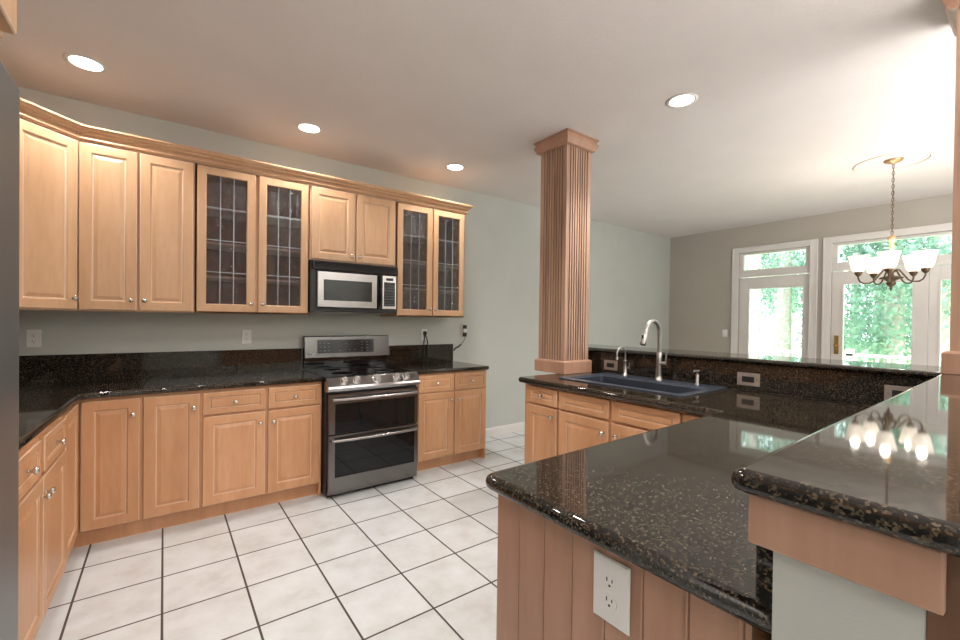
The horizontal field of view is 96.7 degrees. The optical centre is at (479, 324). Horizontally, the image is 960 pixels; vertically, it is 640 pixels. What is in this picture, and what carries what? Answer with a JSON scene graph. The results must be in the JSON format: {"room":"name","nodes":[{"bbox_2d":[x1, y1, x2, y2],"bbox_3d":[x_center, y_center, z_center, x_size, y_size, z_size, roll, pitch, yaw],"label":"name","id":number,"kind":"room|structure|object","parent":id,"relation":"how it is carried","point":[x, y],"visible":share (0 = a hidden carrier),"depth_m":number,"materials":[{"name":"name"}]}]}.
{"room":"kitchen","nodes":[
{"label":"kitchen","id":0,"kind":"room"},
{"bbox_2d":[35,430,524,639],"bbox_3d":[2.096,1.413,2.151,7.990,0.100,7.000,0,1,-36],"label":"floor","id":1,"kind":"structure","parent":0,"point":[415,558],"depth_m":2.29,"materials":[{"name":"tile"}]},
{"bbox_2d":[0,61,19,639],"bbox_3d":[-0.886,0.441,0.223,0.871,1.765,0.905,0,1,-36],"label":"refrigerator","id":2,"kind":"object","parent":1,"relation":"on","point":[9,92],"visible":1,"depth_m":0.73,"materials":[{"name":"metal"}]},
{"bbox_2d":[18,415,66,639],"bbox_3d":[-2.022,0.878,1.585,0.638,0.880,0.885,0,1,-35],"label":"base cabinet","id":3,"kind":"object","parent":1,"relation":"on","point":[42,461],"visible":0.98,"depth_m":1.71,"materials":[{"name":"brown wood"}]},
{"bbox_2d":[62,395,142,562],"bbox_3d":[-2.507,0.864,2.438,0.916,0.880,1.041,0,1,-36],"label":"base cabinet","id":4,"kind":"object","parent":1,"relation":"on","point":[104,436],"visible":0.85,"depth_m":2.52,"materials":[{"name":"brown wood"}]},
{"bbox_2d":[19,369,322,449],"bbox_3d":[-1.549,0.422,2.049,1.992,0.034,2.797,0,1,-36],"label":"countertop","id":5,"kind":"structure","parent":4,"relation":"on","point":[40,404],"depth_m":2.67,"materials":[{"name":"black stone"}]},
{"bbox_2d":[142,390,200,532],"bbox_3d":[-2.131,0.865,2.953,0.300,0.880,0.662,0,1,-36],"label":"base cabinet","id":6,"kind":"object","parent":1,"relation":"on","point":[171,421],"visible":0.96,"depth_m":2.71,"materials":[{"name":"brown wood"}]},
{"bbox_2d":[199,382,321,519],"bbox_3d":[-1.698,0.867,3.273,0.778,0.880,0.662,0,1,-36],"label":"base cabinet","id":7,"kind":"object","parent":1,"relation":"on","point":[260,445],"visible":0.98,"depth_m":3.01,"materials":[{"name":"brown wood"}]},
{"bbox_2d":[303,335,419,497],"bbox_3d":[-1.016,0.708,3.672,0.786,1.207,0.775,0,1,-36],"label":"range","id":8,"kind":"object","parent":1,"relation":"on","point":[369,413],"visible":0.99,"depth_m":3.44,"materials":[{"name":"silver metal"}]},
{"bbox_2d":[305,365,415,379],"bbox_3d":[-1.035,0.405,3.689,0.768,0.022,0.585,0,1,-36],"label":"cooktop","id":9,"kind":"object","parent":8,"relation":"in","point":[329,371],"depth_m":3.66,"materials":[{"name":"black"}]},
{"bbox_2d":[321,379,415,494],"bbox_3d":[-1.054,0.848,3.711,0.760,0.865,0.670,0,1,-36],"label":"oven","id":10,"kind":"object","parent":8,"relation":"in","point":[324,407],"depth_m":3.26,"materials":[{"name":"silver metal"}]},
{"bbox_2d":[416,370,485,470],"bbox_3d":[-0.426,0.874,4.213,0.787,0.880,0.662,0,1,-36],"label":"base cabinet","id":11,"kind":"object","parent":1,"relation":"on","point":[451,423],"visible":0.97,"depth_m":3.96,"materials":[{"name":"brown wood"}]},
{"bbox_2d":[386,361,488,374],"bbox_3d":[-0.424,0.416,4.217,0.815,0.034,0.647,0,1,-36],"label":"countertop","id":12,"kind":"structure","parent":11,"relation":"on","point":[443,366],"depth_m":4.10,"materials":[{"name":"black stone"}]},
{"bbox_2d":[524,383,560,463],"bbox_3d":[0.692,0.880,3.184,0.756,0.914,0.345,0,1,-36],"label":"base cabinet","id":13,"kind":"object","parent":1,"relation":"on","point":[542,409],"visible":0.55,"depth_m":2.97,"materials":[{"name":"brown wood"}]},
{"bbox_2d":[559,390,683,454],"bbox_3d":[1.044,0.888,2.708,0.756,0.914,0.840,0,1,-36],"label":"base cabinet","id":14,"kind":"object","parent":1,"relation":"on","point":[585,420],"visible":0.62,"depth_m":2.57,"materials":[{"name":"brown wood"}]},
{"bbox_2d":[496,494,771,639],"bbox_3d":[0.783,0.898,1.318,1.407,0.913,0.628,0,1,-36],"label":"base cabinet","id":15,"kind":"object","parent":1,"relation":"on","point":[545,570],"visible":0.09,"depth_m":0.94,"materials":[{"name":"brown wood"}]},
{"bbox_2d":[593,550,630,635],"bbox_3d":[0.257,0.526,0.842,0.008,0.128,0.084,0,1,-36],"label":"wall outlet","id":16,"kind":"object","parent":15,"relation":"attached to","point":[612,579],"visible":1,"depth_m":0.84,"materials":[{"name":"white plastic"}]},
{"bbox_2d":[602,593,616,610],"bbox_3d":[0.255,0.546,0.841,0.003,0.027,0.033,0,1,-36],"label":"receptacle","id":17,"kind":"object","parent":16,"relation":"attached to","point":[609,600],"depth_m":0.84,"materials":[{"name":"white plastic"}]},
{"bbox_2d":[603,573,616,590],"bbox_3d":[0.256,0.507,0.841,0.003,0.027,0.033,0,1,-36],"label":"receptacle","id":18,"kind":"object","parent":16,"relation":"attached to","point":[609,579],"depth_m":0.84,"materials":[{"name":"white plastic"}]},
{"bbox_2d":[486,371,870,633],"bbox_3d":[0.654,0.411,2.085,2.183,0.040,2.102,0,1,-36],"label":"countertop","id":19,"kind":"structure","parent":15,"relation":"on","point":[665,501],"depth_m":1.06,"materials":[{"name":"black stone"}]},
{"bbox_2d":[533,128,598,373],"bbox_3d":[0.688,-0.552,3.478,0.373,1.860,0.373,0,1,-36],"label":"fluted column","id":20,"kind":"structure","parent":19,"relation":"on","point":[565,155],"depth_m":3.37,"materials":[{"name":"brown wood"}]},
{"bbox_2d":[616,346,629,375],"bbox_3d":[1.056,0.269,3.162,0.134,0.216,0.060,0,1,-36],"label":"filter faucet","id":21,"kind":"object","parent":19,"relation":"on","point":[625,368],"visible":1,"depth_m":3.18,"materials":[{"name":"silver metal"}]},
{"bbox_2d":[559,372,727,396],"bbox_3d":[1.048,0.480,2.852,0.560,0.199,0.910,0,1,-36],"label":"sink","id":22,"kind":"object","parent":19,"relation":"in","point":[639,383],"visible":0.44,"depth_m":2.87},
{"bbox_2d":[693,370,699,384],"bbox_3d":[1.386,0.337,2.739,0.070,0.096,0.036,0,1,-36],"label":"soap dispenser","id":23,"kind":"object","parent":22,"relation":"on","point":[696,371],"visible":1,"depth_m":2.74,"materials":[{"name":"silver metal"}]},
{"bbox_2d":[640,319,666,380],"bbox_3d":[1.172,0.171,2.884,0.246,0.420,0.088,0,1,-36],"label":"kitchen faucet","id":24,"kind":"object","parent":19,"relation":"on","point":[643,341],"visible":1,"depth_m":2.93,"materials":[{"name":"silver metal"}]},
{"bbox_2d":[654,352,663,380],"bbox_3d":[1.237,0.286,2.951,0.060,0.190,0.060,0,1,-36],"label":"faucet","id":25,"kind":"object","parent":24,"relation":"on","point":[658,376],"depth_m":2.93,"materials":[{"name":"silver metal"}]},
{"bbox_2d":[684,412,704,421],"bbox_3d":[1.369,0.896,2.270,0.756,0.914,0.250,0,1,-36],"label":"base cabinet","id":26,"kind":"object","parent":1,"relation":"on","point":[687,416],"visible":0.02,"depth_m":2.13,"materials":[{"name":"brown wood"}]},
{"bbox_2d":[17,86,669,427],"bbox_3d":[0.009,-0.046,5.010,8.260,2.917,0.120,0,1,-36],"label":"wall","id":27,"kind":"structure","parent":0,"point":[629,269],"depth_m":4.81,"materials":[{"name":"paint"}]},
{"bbox_2d":[26,330,41,346],"bbox_3d":[-2.903,0.089,2.779,0.070,0.115,0.008,0,1,-36],"label":"wall outlet","id":28,"kind":"object","parent":27,"relation":"attached to","point":[33,337],"visible":1,"depth_m":2.78,"materials":[{"name":"white plastic"}]},
{"bbox_2d":[30,339,36,343],"bbox_3d":[-2.902,0.109,2.777,0.033,0.027,0.003,0,1,-36],"label":"receptacle","id":29,"kind":"object","parent":28,"relation":"attached to","point":[32,341],"depth_m":2.78,"materials":[{"name":"white plastic"}]},
{"bbox_2d":[19,118,78,310],"bbox_3d":[-2.749,-0.617,2.511,0.602,1.055,0.596,0,1,-36],"label":"upper cabinet","id":30,"kind":"object","parent":27,"relation":"attached to","point":[48,191],"visible":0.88,"depth_m":2.48,"materials":[{"name":"brown wood"}]},
{"bbox_2d":[78,141,194,312],"bbox_3d":[-2.339,-0.616,2.947,0.602,1.055,0.382,0,1,-36],"label":"upper cabinet","id":31,"kind":"object","parent":27,"relation":"attached to","point":[136,210],"visible":1,"depth_m":2.80,"materials":[{"name":"brown wood"}]},
{"bbox_2d":[19,348,301,383],"bbox_3d":[-2.363,0.293,3.170,1.969,0.182,0.023,0,1,-36],"label":"backsplash","id":32,"kind":"structure","parent":27,"relation":"attached to","point":[33,369],"depth_m":3.12,"materials":[{"name":"black stone"}]},
{"bbox_2d":[242,330,250,343],"bbox_3d":[-1.916,0.099,3.509,0.070,0.115,0.008,0,1,-36],"label":"wall outlet","id":33,"kind":"object","parent":27,"relation":"attached to","point":[246,334],"visible":1,"depth_m":3.51,"materials":[{"name":"white plastic"}]},
{"bbox_2d":[194,163,309,314],"bbox_3d":[-1.784,-0.613,3.358,0.778,1.055,0.382,0,1,-36],"label":"upper cabinet","id":34,"kind":"object","parent":27,"relation":"attached to","point":[252,231],"visible":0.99,"depth_m":3.35,"materials":[{"name":"brown wood"}]},
{"bbox_2d":[206,241,299,257],"bbox_3d":[-1.805,-0.595,3.387,0.734,0.018,0.293,0,1,-36],"label":"shelf","id":35,"kind":"object","parent":34,"relation":"attached to","point":[213,247],"depth_m":3.38,"materials":[{"name":"beige wood"}]},
{"bbox_2d":[206,275,299,285],"bbox_3d":[-1.808,-0.350,3.389,0.734,0.018,0.293,0,1,-36],"label":"shelf","id":36,"kind":"object","parent":34,"relation":"attached to","point":[221,280],"depth_m":3.38,"materials":[{"name":"beige wood"}]},
{"bbox_2d":[207,206,300,227],"bbox_3d":[-1.802,-0.850,3.385,0.734,0.018,0.293,0,1,-36],"label":"shelf","id":37,"kind":"object","parent":34,"relation":"attached to","point":[271,224],"depth_m":3.38,"materials":[{"name":"beige wood"}]},
{"bbox_2d":[309,185,395,266],"bbox_3d":[-1.163,-0.834,3.813,0.758,0.605,0.382,0,1,-36],"label":"upper cabinet","id":38,"kind":"object","parent":27,"relation":"attached to","point":[346,227],"visible":0.93,"depth_m":3.66,"materials":[{"name":"brown wood"}]},
{"bbox_2d":[308,260,397,313],"bbox_3d":[-1.153,-0.314,3.782,0.757,0.422,0.458,0,1,-36],"label":"microwave","id":39,"kind":"object","parent":38,"relation":"attached to","point":[333,287],"visible":0.98,"depth_m":3.61,"materials":[{"name":"silver metal"}]},
{"bbox_2d":[387,344,452,363],"bbox_3d":[-0.617,0.301,4.462,0.785,0.186,0.023,0,1,-36],"label":"backsplash","id":40,"kind":"structure","parent":27,"relation":"attached to","point":[398,354],"depth_m":4.43,"materials":[{"name":"black stone"}]},
{"bbox_2d":[380,202,464,317],"bbox_3d":[-0.552,-0.606,4.269,0.769,1.055,0.382,0,1,-36],"label":"upper cabinet","id":41,"kind":"object","parent":27,"relation":"attached to","point":[429,242],"visible":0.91,"depth_m":4.22,"materials":[{"name":"brown wood"}]},
{"bbox_2d":[20,97,473,214],"bbox_3d":[-1.409,-1.181,3.473,3.260,0.086,0.398,0,1,-41],"label":"crown molding","id":42,"kind":"structure","parent":41,"relation":"attached to","point":[32,112],"depth_m":3.04,"materials":[{"name":"brown wood"}]},
{"bbox_2d":[403,287,457,293],"bbox_3d":[-0.577,-0.343,4.300,0.725,0.018,0.293,0,1,-36],"label":"shelf","id":43,"kind":"object","parent":41,"relation":"attached to","point":[413,290],"depth_m":4.34,"materials":[{"name":"beige wood"}]},
{"bbox_2d":[403,234,458,247],"bbox_3d":[-0.571,-0.843,4.295,0.725,0.018,0.293,0,1,-36],"label":"shelf","id":44,"kind":"object","parent":41,"relation":"attached to","point":[420,239],"depth_m":4.34,"materials":[{"name":"beige wood"}]},
{"bbox_2d":[403,261,458,270],"bbox_3d":[-0.574,-0.588,4.298,0.725,0.018,0.293,0,1,-36],"label":"shelf","id":45,"kind":"object","parent":41,"relation":"attached to","point":[421,268],"depth_m":4.33,"materials":[{"name":"beige wood"}]},
{"bbox_2d":[421,329,427,361],"bbox_3d":[-0.577,0.216,4.478,0.070,0.342,0.046,0,1,-36],"label":"wall outlet","id":46,"kind":"object","parent":27,"relation":"attached to","point":[423,331],"visible":1,"depth_m":4.47,"materials":[{"name":"white plastic"}]},
{"bbox_2d":[453,325,466,350],"bbox_3d":[-0.217,0.146,4.743,0.186,0.286,0.044,0,1,-36],"label":"wall outlet","id":47,"kind":"object","parent":27,"relation":"attached to","point":[463,327],"visible":1,"depth_m":4.76,"materials":[{"name":"white plastic"}]},
{"bbox_2d":[486,422,524,436],"bbox_3d":[1.468,1.271,6.029,4.390,0.100,0.015,0,1,-36],"label":"baseboard","id":48,"kind":"structure","parent":27,"relation":"attached to","point":[520,426],"depth_m":5.16,"materials":[{"name":"white wood"}]},
{"bbox_2d":[0,0,955,237],"bbox_3d":[2.112,-1.528,2.111,8.340,0.150,7.400,0,1,-36],"label":"ceiling","id":49,"kind":"structure","parent":0,"point":[793,95],"depth_m":2.65,"materials":[{"name":"paint"}]},
{"bbox_2d":[63,53,107,72],"bbox_3d":[-2.272,-1.506,2.463,0.190,0.008,0.190,0,1,-36],"label":"recessed light","id":50,"kind":"object","parent":49,"relation":"in","point":[86,63],"visible":1,"depth_m":2.46,"materials":[{"name":"white"}]},
{"bbox_2d":[296,122,322,133],"bbox_3d":[-1.305,-1.501,3.266,0.190,0.008,0.190,0,1,-36],"label":"recessed light","id":51,"kind":"object","parent":49,"relation":"in","point":[310,128],"visible":1,"depth_m":3.26,"materials":[{"name":"white"}]},
{"bbox_2d":[445,163,464,170],"bbox_3d":[-0.236,-1.495,4.057,0.190,0.008,0.190,0,1,-36],"label":"recessed light","id":52,"kind":"object","parent":49,"relation":"in","point":[453,167],"visible":1,"depth_m":4.06,"materials":[{"name":"white"}]},
{"bbox_2d":[666,93,697,107],"bbox_3d":[1.320,-1.465,2.795,0.190,0.008,0.190,0,1,-36],"label":"recessed light","id":53,"kind":"object","parent":49,"relation":"in","point":[684,99],"visible":1,"depth_m":2.79,"materials":[{"name":"white"}]},
{"bbox_2d":[848,157,938,290],"bbox_3d":[3.620,-0.873,3.745,0.566,1.152,0.573,0,1,-36],"label":"chandelier","id":54,"kind":"object","parent":49,"relation":"hanging from","point":[923,260],"visible":1,"depth_m":3.75,"materials":[{"name":"white glass"}]},
{"bbox_2d":[853,150,936,172],"bbox_3d":[3.672,-1.445,3.801,0.540,0.008,0.540,0,1,-36],"label":"trim","id":55,"kind":"structure","parent":49,"relation":"attached to","point":[933,154],"depth_m":3.74,"materials":[{"name":"paint"}]},
{"bbox_2d":[669,194,952,358],"bbox_3d":[5.382,0.024,4.556,0.140,2.917,7.000,0,1,-36],"label":"wall","id":56,"kind":"structure","parent":0,"point":[701,263],"depth_m":6.57,"materials":[{"name":"beige paint"}]},
{"bbox_2d":[722,329,726,336],"bbox_3d":[3.780,0.129,6.596,0.007,0.116,0.072,0,1,-36],"label":"light switch","id":57,"kind":"object","parent":56,"relation":"attached to","point":[724,331],"visible":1,"depth_m":6.60,"materials":[{"name":"white plastic"}]},
{"bbox_2d":[738,274,808,357],"bbox_3d":[4.204,0.324,6.135,0.053,2.040,0.894,0,1,-36],"label":"door","id":58,"kind":"structure","parent":56,"relation":"in","point":[800,280],"depth_m":6.20,"materials":[{"name":"white wood"}]},
{"bbox_2d":[730,239,818,357],"bbox_3d":[4.144,0.103,6.087,0.028,2.500,1.060,0,1,-36],"label":"trim","id":59,"kind":"structure","parent":56,"relation":"attached to","point":[813,243],"depth_m":5.81,"materials":[{"name":"white wood"}]},
{"bbox_2d":[739,246,809,277],"bbox_3d":[4.222,-0.883,6.127,0.105,0.364,0.898,0,1,-36],"label":"window","id":60,"kind":"structure","parent":56,"relation":"in","point":[743,273],"depth_m":6.10,"materials":[{"name":"white wood"}]},
{"bbox_2d":[831,267,929,364],"bbox_3d":[4.838,0.340,5.226,0.114,2.040,0.880,0,1,-36],"label":"door","id":61,"kind":"structure","parent":56,"relation":"in","point":[920,290],"depth_m":5.01,"materials":[{"name":"white wood"}]},
{"bbox_2d":[821,223,951,358],"bbox_3d":[5.066,0.126,4.841,0.028,2.500,1.930,0,1,-36],"label":"trim","id":62,"kind":"structure","parent":56,"relation":"attached to","point":[827,242],"depth_m":5.54,"materials":[{"name":"white wood"}]},
{"bbox_2d":[832,231,951,271],"bbox_3d":[5.144,-0.861,4.880,0.105,0.364,1.768,0,1,-36],"label":"window","id":63,"kind":"structure","parent":56,"relation":"in","point":[941,259],"depth_m":5.23,"materials":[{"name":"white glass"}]},
{"bbox_2d":[928,264,950,365],"bbox_3d":[5.388,0.352,4.534,0.053,2.040,0.880,0,1,-36],"label":"door","id":64,"kind":"structure","parent":56,"relation":"in","point":[938,273],"depth_m":4.83,"materials":[{"name":"white wood"}]},
{"bbox_2d":[754,391,926,639],"bbox_3d":[0.686,0.787,2.167,2.325,1.118,2.479,0,1,-36],"label":"wall","id":65,"kind":"structure","parent":0,"point":[809,602],"depth_m":0.54,"materials":[{"name":"paint"}]},
{"bbox_2d":[588,351,929,405],"bbox_3d":[1.523,0.315,2.735,0.022,0.162,2.070,0,1,-36],"label":"backsplash","id":66,"kind":"structure","parent":65,"relation":"attached to","point":[867,389],"depth_m":2.46,"materials":[{"name":"black stone"}]},
{"bbox_2d":[604,360,617,370],"bbox_3d":[1.031,0.319,3.374,0.006,0.078,0.125,0,1,-36],"label":"wall outlet","id":67,"kind":"object","parent":66,"relation":"attached to","point":[608,364],"visible":1,"depth_m":3.37,"materials":[{"name":"beige plastic"}]},
{"bbox_2d":[607,363,613,367],"bbox_3d":[1.030,0.319,3.373,0.002,0.034,0.067,0,1,-36],"label":"receptacle","id":68,"kind":"object","parent":67,"relation":"attached to","point":[609,365],"depth_m":3.37,"materials":[{"name":"black plastic"}]},
{"bbox_2d":[737,372,759,386],"bbox_3d":[1.619,0.330,2.579,0.006,0.078,0.125,0,1,-36],"label":"wall outlet","id":69,"kind":"object","parent":66,"relation":"attached to","point":[748,379],"visible":1,"depth_m":2.58,"materials":[{"name":"beige plastic"}]},
{"bbox_2d":[742,376,753,382],"bbox_3d":[1.618,0.330,2.578,0.002,0.034,0.067,0,1,-36],"label":"receptacle","id":70,"kind":"object","parent":69,"relation":"attached to","point":[745,379],"depth_m":2.58,"materials":[{"name":"black plastic"}]},
{"bbox_2d":[884,385,912,400],"bbox_3d":[2.017,0.333,2.042,0.006,0.078,0.125,0,1,-36],"label":"wall outlet","id":71,"kind":"object","parent":66,"relation":"attached to","point":[890,391],"visible":0.47,"depth_m":2.07,"materials":[{"name":"beige plastic"}]},
{"bbox_2d":[892,390,903,396],"bbox_3d":[2.015,0.333,2.041,0.002,0.034,0.067,0,1,-36],"label":"receptacle","id":72,"kind":"object","parent":71,"relation":"attached to","point":[894,392],"depth_m":2.05,"materials":[{"name":"black plastic"}]},
{"bbox_2d":[755,545,772,610],"bbox_3d":[1.278,0.325,1.252,2.176,0.162,0.022,0,1,-36],"label":"backsplash","id":73,"kind":"structure","parent":65,"relation":"attached to","point":[764,557],"depth_m":0.60,"materials":[{"name":"black stone"}]},
{"bbox_2d":[588,344,959,557],"bbox_3d":[0.842,0.213,2.135,2.598,0.034,2.820,0,1,-36],"label":"granite ledge","id":74,"kind":"object","parent":65,"relation":"on","point":[891,467],"visible":0.92,"depth_m":0.64,"materials":[{"name":"black stone"}]},
{"bbox_2d":[941,0,959,374],"bbox_3d":[2.241,-0.617,1.816,0.373,1.664,0.373,0,1,-36],"label":"fluted column","id":75,"kind":"structure","parent":74,"relation":"on","point":[950,360],"depth_m":1.84,"materials":[{"name":"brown wood"}]},
{"bbox_2d":[748,494,946,615],"bbox_3d":[0.442,0.275,0.533,0.014,0.070,0.190,0,1,-36],"label":"fascia board","id":76,"kind":"object","parent":65,"relation":"attached to","point":[916,575],"visible":0.88,"depth_m":0.51,"materials":[{"name":"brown wood"}]},
{"bbox_2d":[926,554,959,639],"bbox_3d":[1.453,0.809,1.159,2.330,1.110,0.056,0,1,-36],"label":"wainscot","id":77,"kind":"structure","parent":65,"relation":"attached to","point":[947,626],"depth_m":0.47,"materials":[{"name":"brown wood"}]},
{"bbox_3d":[-1.147,-0.013,-0.272,0.120,2.917,7.000,0,1,-36],"label":"wall","id":78,"kind":"structure","parent":0,"visible":0},
{"bbox_2d":[0,0,16,38],"bbox_3d":[-0.886,-0.866,0.188,0.832,0.700,0.925,0,1,-36],"label":"upper cabinet","id":79,"kind":"object","parent":78,"relation":"attached to","point":[8,8],"visible":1,"depth_m":0.75,"materials":[{"name":"brown wood"}]},
{"label":"outside","id":80,"kind":"structure","parent":0,"visible":0},
{"bbox_3d":[5.436,1.444,6.674,2.460,0.080,6.700,0,1,-36],"label":"deck","id":81,"kind":"object","parent":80,"visible":0},
{"bbox_2d":[750,348,940,365],"bbox_3d":[6.355,0.914,7.345,0.110,0.990,6.700,0,1,-36],"label":"deck railing","id":82,"kind":"object","parent":81,"relation":"on","point":[849,354],"visible":0.13,"depth_m":7.29,"materials":[{"name":"white wood"}]},
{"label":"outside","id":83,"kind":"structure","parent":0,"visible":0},
{"bbox_2d":[761,340,910,363],"bbox_3d":[27.103,2.272,18.794,52.000,0.300,70.000,0,1,-36],"label":"lawn","id":84,"kind":"structure","parent":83,"point":[764,344],"depth_m":36.41,"materials":[{"name":"green plant"}]},
{"bbox_2d":[748,254,761,354],"bbox_3d":[7.690,-3.185,11.614,4.502,10.274,4.366,0,1,-36],"label":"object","id":85,"kind":"object","parent":84,"relation":"on","point":[754,261],"visible":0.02,"depth_m":11.59,"materials":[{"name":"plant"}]},
{"bbox_2d":[746,251,803,355],"bbox_3d":[11.518,-3.180,16.370,4.881,10.275,3.758,1,1,-18],"label":"tree","id":86,"kind":"object","parent":84,"relation":"on","point":[794,290],"visible":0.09,"depth_m":16.39,"materials":[{"name":"green plant"}]},
{"bbox_2d":[746,245,851,356],"bbox_3d":[8.329,-2.863,11.842,3.462,9.641,4.926,1,1,34],"label":"tree","id":87,"kind":"object","parent":84,"relation":"on","point":[783,334],"visible":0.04,"depth_m":11.54,"materials":[{"name":"green plant"}]},
{"bbox_2d":[761,246,840,356],"bbox_3d":[16.685,-2.695,22.823,4.425,9.315,3.407,1,1,1],"label":"tree","id":88,"kind":"object","parent":84,"relation":"on","point":[793,324],"visible":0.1,"depth_m":22.71,"materials":[{"name":"green plant"}]},
{"bbox_2d":[840,245,873,360],"bbox_3d":[15.432,-2.738,17.858,3.344,9.458,4.857,1,1,8],"label":"tree","id":89,"kind":"object","parent":84,"relation":"on","point":[853,245],"visible":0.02,"depth_m":17.56,"materials":[{"name":"green plant"}]},
{"bbox_2d":[790,236,935,363],"bbox_3d":[10.321,-3.320,10.272,4.507,10.634,4.104,0,1,-42],"label":"tree","id":90,"kind":"object","parent":84,"relation":"on","point":[894,337],"visible":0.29,"depth_m":10.24,"materials":[{"name":"green plant"}]},
{"bbox_2d":[799,237,934,363],"bbox_3d":[12.381,-2.578,12.942,3.532,9.151,3.879,0,1,-39],"label":"tree","id":91,"kind":"object","parent":84,"relation":"on","point":[846,297],"visible":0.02,"depth_m":12.86,"materials":[{"name":"green plant"}]},
{"bbox_2d":[847,234,951,357],"bbox_3d":[9.327,-2.594,8.550,4.364,9.187,3.360,0,1,-36],"label":"tree","id":92,"kind":"object","parent":84,"relation":"on","point":[943,243],"visible":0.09,"depth_m":8.48,"materials":[{"name":"green plant"}]},
{"bbox_2d":[868,239,934,350],"bbox_3d":[18.949,-3.502,17.831,4.274,11.074,4.694,1,1,-20],"label":"tree","id":93,"kind":"object","parent":84,"relation":"on","point":[934,239],"visible":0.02,"depth_m":18.95,"materials":[{"name":"green plant"}]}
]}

